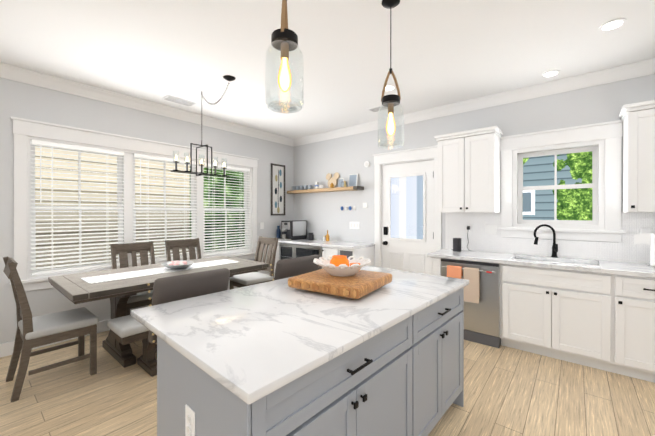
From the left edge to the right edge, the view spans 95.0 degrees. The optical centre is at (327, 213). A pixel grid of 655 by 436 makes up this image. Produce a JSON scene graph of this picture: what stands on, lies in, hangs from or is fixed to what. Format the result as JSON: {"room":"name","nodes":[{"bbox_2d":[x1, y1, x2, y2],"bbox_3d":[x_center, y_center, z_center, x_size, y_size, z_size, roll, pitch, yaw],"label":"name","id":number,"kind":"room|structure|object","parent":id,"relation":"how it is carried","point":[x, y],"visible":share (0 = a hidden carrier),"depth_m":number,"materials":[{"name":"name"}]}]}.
{"room":"kitchen","nodes":[
{"label":"kitchen","id":0,"kind":"room"},
{"bbox_2d":[0,77,291,343],"bbox_3d":[-2.952,-0.020,3.273,0.150,2.820,7.300,0,0,40],"label":"wall","id":1,"kind":"structure","parent":0,"point":[17,99],"depth_m":3.43,"materials":[{"name":"white paint"}]},
{"bbox_2d":[0,314,130,357],"bbox_3d":[-3.076,1.325,2.994,0.016,0.130,6.350,0,0,40],"label":"baseboard","id":2,"kind":"structure","parent":1,"relation":"attached to","point":[6,348],"depth_m":3.08,"materials":[{"name":"white wood"}]},
{"bbox_2d":[9,116,258,290],"bbox_3d":[-2.209,-0.082,4.130,0.205,1.733,2.990,0,0,40],"label":"window","id":3,"kind":"structure","parent":1,"relation":"in","point":[128,183],"depth_m":3.65,"materials":[{"name":"white wood"}]},
{"bbox_2d":[31,140,123,274],"bbox_3d":[-2.791,-0.061,3.400,0.062,1.390,0.811,0,0,40],"label":"window blinds","id":4,"kind":"object","parent":3,"relation":"attached to","point":[68,146],"depth_m":3.34,"materials":[{"name":"white plastic"}]},
{"bbox_2d":[133,153,196,261],"bbox_3d":[-2.205,-0.062,4.109,0.062,1.389,0.814,0,0,40],"label":"window blinds","id":5,"kind":"object","parent":3,"relation":"attached to","point":[140,156],"depth_m":4.06,"materials":[{"name":"white plastic"}]},
{"bbox_2d":[203,163,249,255],"bbox_3d":[-1.616,-0.063,4.823,0.062,1.389,0.822,0,0,40],"label":"window blinds","id":6,"kind":"object","parent":3,"relation":"attached to","point":[209,165],"depth_m":4.80,"materials":[{"name":"white plastic"}]},
{"bbox_2d":[0,62,291,145],"bbox_3d":[-2.858,-1.372,3.193,0.095,0.115,7.000,0,0,40],"label":"crown molding","id":7,"kind":"structure","parent":1,"relation":"attached to","point":[7,71],"depth_m":3.63,"materials":[{"name":"white wood"}]},
{"bbox_2d":[271,163,284,214],"bbox_3d":[-0.918,-0.437,5.593,0.028,0.950,0.340,0,0,40],"label":"wall art","id":8,"kind":"object","parent":1,"relation":"attached to","point":[277,189],"visible":1,"depth_m":5.59,"materials":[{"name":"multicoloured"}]},
{"bbox_2d":[0,330,654,435],"bbox_3d":[-0.427,1.442,1.189,6.700,0.100,7.300,0,0,40],"label":"floor","id":9,"kind":"structure","parent":0,"point":[509,391],"depth_m":2.24,"materials":[{"name":"brown wood"}]},
{"bbox_2d":[3,256,98,401],"bbox_3d":[-2.338,0.876,2.549,0.470,1.038,0.545,0,0,40],"label":"chair","id":10,"kind":"object","parent":9,"relation":"on","point":[46,329],"visible":1,"depth_m":2.47,"materials":[{"name":"brown wood"}]},
{"bbox_2d":[107,315,156,376],"bbox_3d":[-1.342,1.153,2.994,0.370,0.475,1.340,0,0,40],"label":"bench","id":11,"kind":"object","parent":9,"relation":"on","point":[127,329],"visible":0.29,"depth_m":2.54,"materials":[{"name":"brown wood"}]},
{"bbox_2d":[110,241,154,315],"bbox_3d":[-2.201,0.875,3.535,0.545,1.038,0.470,0,0,40],"label":"chair","id":12,"kind":"object","parent":9,"relation":"on","point":[140,299],"visible":0.23,"depth_m":3.58,"materials":[{"name":"brown wood"}]},
{"bbox_2d":[48,256,268,367],"bbox_3d":[-1.729,1.005,3.333,1.040,0.770,1.890,0,0,40],"label":"table","id":13,"kind":"object","parent":9,"relation":"on","point":[74,288],"visible":0.6,"depth_m":2.83,"materials":[{"name":"brown wood"}]},
{"bbox_2d":[80,259,237,283],"bbox_3d":[-1.729,0.617,3.333,0.340,0.003,1.530,0,0,40],"label":"table runner","id":14,"kind":"object","parent":13,"relation":"on","point":[111,277],"visible":0.79,"depth_m":3.13,"materials":[{"name":"fabric"}]},
{"bbox_2d":[161,260,193,268],"bbox_3d":[-1.679,0.572,3.363,0.400,0.085,0.320,0,0,40],"label":"bowl","id":15,"kind":"object","parent":14,"relation":"on","point":[179,264],"visible":1,"depth_m":3.29,"materials":[{"name":"white ceramic"}]},
{"bbox_2d":[165,238,200,260],"bbox_3d":[-1.813,0.875,4.005,0.545,1.038,0.470,0,0,40],"label":"chair","id":16,"kind":"object","parent":9,"relation":"on","point":[175,246],"visible":0.12,"depth_m":4.13,"materials":[{"name":"brown wood"}]},
{"bbox_2d":[147,268,229,343],"bbox_3d":[-0.696,0.876,1.734,0.500,1.032,0.476,0,0,40],"label":"stool","id":17,"kind":"object","parent":9,"relation":"on","point":[177,287],"visible":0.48,"depth_m":1.76,"materials":[{"name":"grey fabric"}]},
{"bbox_2d":[229,236,277,288],"bbox_3d":[-1.071,0.874,4.362,0.470,1.038,0.545,0,0,44],"label":"chair","id":18,"kind":"object","parent":9,"relation":"on","point":[247,279],"visible":0.69,"depth_m":4.36,"materials":[{"name":"brown wood"}]},
{"bbox_2d":[270,255,319,280],"bbox_3d":[-0.123,0.876,2.373,0.517,1.032,0.484,0,0,40],"label":"stool","id":19,"kind":"object","parent":9,"relation":"on","point":[290,267],"visible":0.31,"depth_m":2.40,"materials":[{"name":"grey fabric"}]},
{"bbox_2d":[157,286,464,435],"bbox_3d":[0.130,0.950,1.721,0.785,0.884,1.822,0,0,40],"label":"kitchen island","id":20,"kind":"object","parent":9,"relation":"on","point":[406,384],"depth_m":1.27,"materials":[{"name":"wood"}]},
{"bbox_2d":[131,266,468,421],"bbox_3d":[0.022,0.492,1.817,1.108,0.032,1.872,0,0,40],"label":"island countertop","id":21,"kind":"structure","parent":20,"relation":"on","point":[266,345],"depth_m":1.26,"materials":[{"name":"white stone"}]},
{"bbox_2d":[288,269,391,298],"bbox_3d":[0.092,0.436,1.926,0.500,0.079,0.500,0,0,34],"label":"cutting board","id":22,"kind":"object","parent":21,"relation":"on","point":[360,284],"visible":0.92,"depth_m":1.77,"materials":[{"name":"brown wood"}]},
{"bbox_2d":[313,255,371,276],"bbox_3d":[0.096,0.337,1.962,0.385,0.117,0.375,0,0,40],"label":"decorative bowl","id":23,"kind":"object","parent":22,"relation":"on","point":[340,265],"visible":1,"depth_m":1.90,"materials":[{"name":"white ceramic"}]},
{"bbox_2d":[271,238,374,274],"bbox_3d":[-0.160,0.931,5.083,1.843,0.915,0.645,0,0,40],"label":"bar","id":24,"kind":"object","parent":9,"relation":"on","point":[288,249],"visible":0.35,"depth_m":4.73,"materials":[{"name":"white"}]},
{"bbox_2d":[276,226,280,237],"bbox_3d":[-0.900,0.349,5.507,0.076,0.245,0.076,0,0,40],"label":"bottle","id":25,"kind":"object","parent":24,"relation":"on","point":[278,232],"visible":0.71,"depth_m":5.48,"materials":[{"name":"blue glass"}]},
{"bbox_2d":[278,220,306,240],"bbox_3d":[-0.646,0.302,5.483,0.282,0.340,0.515,0,0,40],"label":"coffee machine","id":26,"kind":"object","parent":24,"relation":"on","point":[293,229],"visible":0.98,"depth_m":5.38,"materials":[{"name":"grey plastic"}]},
{"bbox_2d":[308,233,313,239],"bbox_3d":[-0.286,0.407,5.324,0.120,0.130,0.090,0,0,40],"label":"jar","id":27,"kind":"object","parent":24,"relation":"on","point":[310,236],"visible":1,"depth_m":5.29,"materials":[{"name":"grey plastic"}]},
{"bbox_2d":[324,230,329,240],"bbox_3d":[0.003,0.382,5.164,0.064,0.180,0.063,0,0,40],"label":"bottle","id":28,"kind":"object","parent":24,"relation":"on","point":[326,237],"depth_m":5.15,"materials":[{"name":"orange glass"}]},
{"bbox_2d":[427,256,442,275],"bbox_3d":[1.450,0.952,3.758,0.150,0.875,0.638,0,0,40],"label":"base cabinet","id":29,"kind":"object","parent":9,"relation":"on","point":[435,262],"depth_m":3.51,"materials":[{"name":"white wood"}]},
{"bbox_2d":[443,256,518,347],"bbox_3d":[1.753,0.952,3.508,0.724,0.875,0.638,0,0,40],"label":"dishwasher","id":30,"kind":"object","parent":9,"relation":"on","point":[487,295],"depth_m":3.16,"materials":[{"name":"silver metal"}]},
{"bbox_2d":[511,256,626,375],"bbox_3d":[2.327,0.953,3.034,0.907,0.875,0.638,0,0,40],"label":"base cabinet","id":31,"kind":"object","parent":9,"relation":"on","point":[589,303],"depth_m":2.74,"materials":[{"name":"white wood"}]},
{"bbox_2d":[427,248,654,275],"bbox_3d":[2.682,0.495,2.735,3.376,0.040,0.646,0,0,40],"label":"countertop","id":32,"kind":"structure","parent":31,"relation":"on","point":[629,266],"depth_m":3.03,"materials":[{"name":"white stone"}]},
{"bbox_2d":[453,238,460,251],"bbox_3d":[1.628,0.392,3.770,0.100,0.164,0.100,0,0,40],"label":"speaker","id":33,"kind":"object","parent":32,"relation":"on","point":[456,244],"visible":1,"depth_m":3.73,"materials":[{"name":"grey plastic"}]},
{"bbox_2d":[534,224,557,257],"bbox_3d":[2.377,0.296,3.267,0.213,0.356,0.135,0,0,40],"label":"faucet","id":34,"kind":"object","parent":32,"relation":"on","point":[554,249],"visible":1,"depth_m":3.25,"materials":[{"name":"black metal"}]},
{"bbox_2d":[634,234,654,267],"bbox_3d":[2.878,0.275,2.647,0.251,0.400,0.170,0,0,40],"label":"paper towel","id":35,"kind":"object","parent":32,"relation":"on","point":[645,239],"visible":1,"depth_m":2.65,"materials":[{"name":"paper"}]},
{"bbox_2d":[627,276,654,382],"bbox_3d":[2.800,0.953,2.643,0.601,0.875,0.638,0,0,40],"label":"base cabinet","id":36,"kind":"object","parent":9,"relation":"on","point":[640,289],"depth_m":2.45,"materials":[{"name":"white wood"}]},
{"bbox_2d":[0,0,654,138],"bbox_3d":[-0.427,-1.478,1.186,6.700,0.100,7.300,0,0,40],"label":"ceiling","id":37,"kind":"structure","parent":0,"point":[445,52],"depth_m":2.60,"materials":[{"name":"white paint"}]},
{"bbox_2d":[162,95,196,106],"bbox_3d":[-1.870,-1.424,3.804,0.160,0.014,0.360,0,0,40],"label":"ceiling vent","id":38,"kind":"object","parent":37,"relation":"in","point":[179,100],"visible":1,"depth_m":3.77,"materials":[{"name":"white metal"}]},
{"bbox_2d":[171,75,235,176],"bbox_3d":[-1.281,-0.936,3.344,0.735,0.986,0.650,0,0,40],"label":"chandelier","id":39,"kind":"object","parent":37,"relation":"hanging from","point":[229,78],"visible":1,"depth_m":3.42,"materials":[{"name":"black metal"}]},
{"bbox_2d":[265,0,303,112],"bbox_3d":[-0.198,-0.956,1.386,0.176,0.945,0.176,0,0,40],"label":"pendant light","id":40,"kind":"object","parent":37,"relation":"hanging from","point":[284,39],"visible":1,"depth_m":1.36,"materials":[{"name":"clear glass"}]},
{"bbox_2d":[368,106,387,111],"bbox_3d":[0.711,-1.424,4.072,0.300,0.014,0.140,0,0,40],"label":"ceiling vent","id":41,"kind":"object","parent":37,"relation":"in","point":[375,109],"visible":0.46,"depth_m":4.09,"materials":[{"name":"white metal"}]},
{"bbox_2d":[382,85,395,90],"bbox_3d":[0.696,-1.425,3.410,0.150,0.010,0.150,0,0,40],"label":"recessed light","id":42,"kind":"object","parent":37,"relation":"in","point":[390,87],"visible":0.79,"depth_m":3.39,"materials":[{"name":"white"}]},
{"bbox_2d":[378,0,403,149],"bbox_3d":[0.427,-0.936,2.024,0.176,0.985,0.176,0,0,40],"label":"pendant light","id":43,"kind":"object","parent":37,"relation":"hanging from","point":[391,101],"visible":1,"depth_m":2.01,"materials":[{"name":"clear glass"}]},
{"bbox_2d":[542,70,559,76],"bbox_3d":[2.277,-1.425,3.063,0.150,0.010,0.150,0,0,40],"label":"recessed light","id":44,"kind":"object","parent":37,"relation":"in","point":[551,73],"visible":0.94,"depth_m":3.04,"materials":[{"name":"white"}]},
{"bbox_2d":[599,18,625,30],"bbox_3d":[2.154,-1.424,2.270,0.150,0.010,0.150,0,0,40],"label":"recessed light","id":45,"kind":"object","parent":37,"relation":"in","point":[613,24],"visible":1,"depth_m":2.26,"materials":[{"name":"white"}]},
{"bbox_2d":[292,74,654,248],"bbox_3d":[1.845,-0.021,3.947,6.390,2.820,0.150,0,0,40],"label":"wall","id":46,"kind":"structure","parent":0,"point":[322,213],"depth_m":4.43,"materials":[{"name":"white paint"}]},
{"bbox_2d":[287,186,363,193],"bbox_3d":[-0.095,-0.407,5.315,1.615,0.054,0.203,0,0,40],"label":"floating shelf","id":47,"kind":"object","parent":46,"relation":"attached to","point":[350,188],"visible":0.96,"depth_m":5.15,"materials":[{"name":"brown wood"}]},
{"bbox_2d":[292,182,322,189],"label":"decor","id":48,"kind":"object","parent":47,"relation":"on","point":[317,186],"depth_m":5.52,"materials":[{"name":"grey ceramic"}]},
{"bbox_2d":[326,173,357,187],"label":"decor","id":49,"kind":"object","parent":47,"relation":"on","point":[353,180],"depth_m":5.11,"materials":[{"name":"grey wood"}]},
{"bbox_2d":[341,206,355,209],"bbox_3d":[0.347,-0.087,5.066,0.312,0.072,0.030,0,0,40],"label":"hooks","id":50,"kind":"object","parent":46,"relation":"attached to","point":[354,208],"visible":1,"depth_m":5.03,"materials":[{"name":"blue metal"}]},
{"bbox_2d":[350,222,359,228],"bbox_3d":[0.448,0.198,4.997,0.200,0.120,0.009,0,0,40],"label":"light switch","id":51,"kind":"object","parent":46,"relation":"attached to","point":[354,225],"depth_m":4.99,"materials":[{"name":"white plastic"}]},
{"bbox_2d":[364,161,369,166],"bbox_3d":[0.636,-0.791,4.830,0.100,0.100,0.025,0,0,40],"label":"smoke detector","id":52,"kind":"object","parent":46,"relation":"attached to","point":[367,163],"depth_m":4.81,"materials":[{"name":"white plastic"}]},
{"bbox_2d":[372,145,441,267],"bbox_3d":[1.189,0.230,4.463,1.090,2.318,0.190,0,0,40],"label":"door frame","id":53,"kind":"structure","parent":46,"relation":"attached to","point":[410,155],"depth_m":4.50,"materials":[{"name":"white wood"}]},
{"bbox_2d":[382,160,433,273],"bbox_3d":[1.161,0.314,4.420,0.826,2.125,0.126,0,0,40],"label":"door","id":54,"kind":"structure","parent":46,"relation":"in","point":[407,216],"depth_m":4.42,"materials":[{"name":"white wood"}]},
{"bbox_2d":[434,128,501,211],"bbox_3d":[1.739,-0.475,3.708,0.640,0.931,0.346,0,0,40],"label":"upper cabinet","id":55,"kind":"object","parent":46,"relation":"attached to","point":[468,171],"depth_m":3.54,"materials":[{"name":"white wood"}]},
{"bbox_2d":[292,58,654,145],"bbox_3d":[1.779,-1.373,3.842,6.180,0.115,0.095,0,0,40],"label":"crown molding","id":56,"kind":"structure","parent":46,"relation":"attached to","point":[586,80],"depth_m":3.53,"materials":[{"name":"white wood"}]},
{"bbox_2d":[497,120,625,241],"bbox_3d":[2.535,-0.317,3.341,1.105,1.203,0.205,0,0,40],"label":"window","id":57,"kind":"structure","parent":46,"relation":"in","point":[597,184],"depth_m":3.23,"materials":[{"name":"white wood"}]},
{"bbox_2d":[622,104,654,211],"bbox_3d":[2.997,-0.474,2.668,0.504,0.931,0.346,0,0,40],"label":"upper cabinet","id":58,"kind":"object","parent":46,"relation":"attached to","point":[639,119],"depth_m":2.65,"materials":[{"name":"white wood"}]},
{"label":"outside","id":59,"kind":"structure","parent":0,"visible":0},
{"bbox_2d":[35,146,244,269],"bbox_3d":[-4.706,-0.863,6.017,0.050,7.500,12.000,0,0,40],"label":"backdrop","id":60,"kind":"structure","parent":59,"point":[160,182],"depth_m":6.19,"materials":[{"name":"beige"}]},
{"bbox_2d":[523,151,591,219],"bbox_3d":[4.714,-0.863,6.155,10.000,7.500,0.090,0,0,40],"label":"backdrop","id":61,"kind":"structure","parent":59,"point":[574,168],"depth_m":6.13,"materials":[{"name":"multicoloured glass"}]}
]}

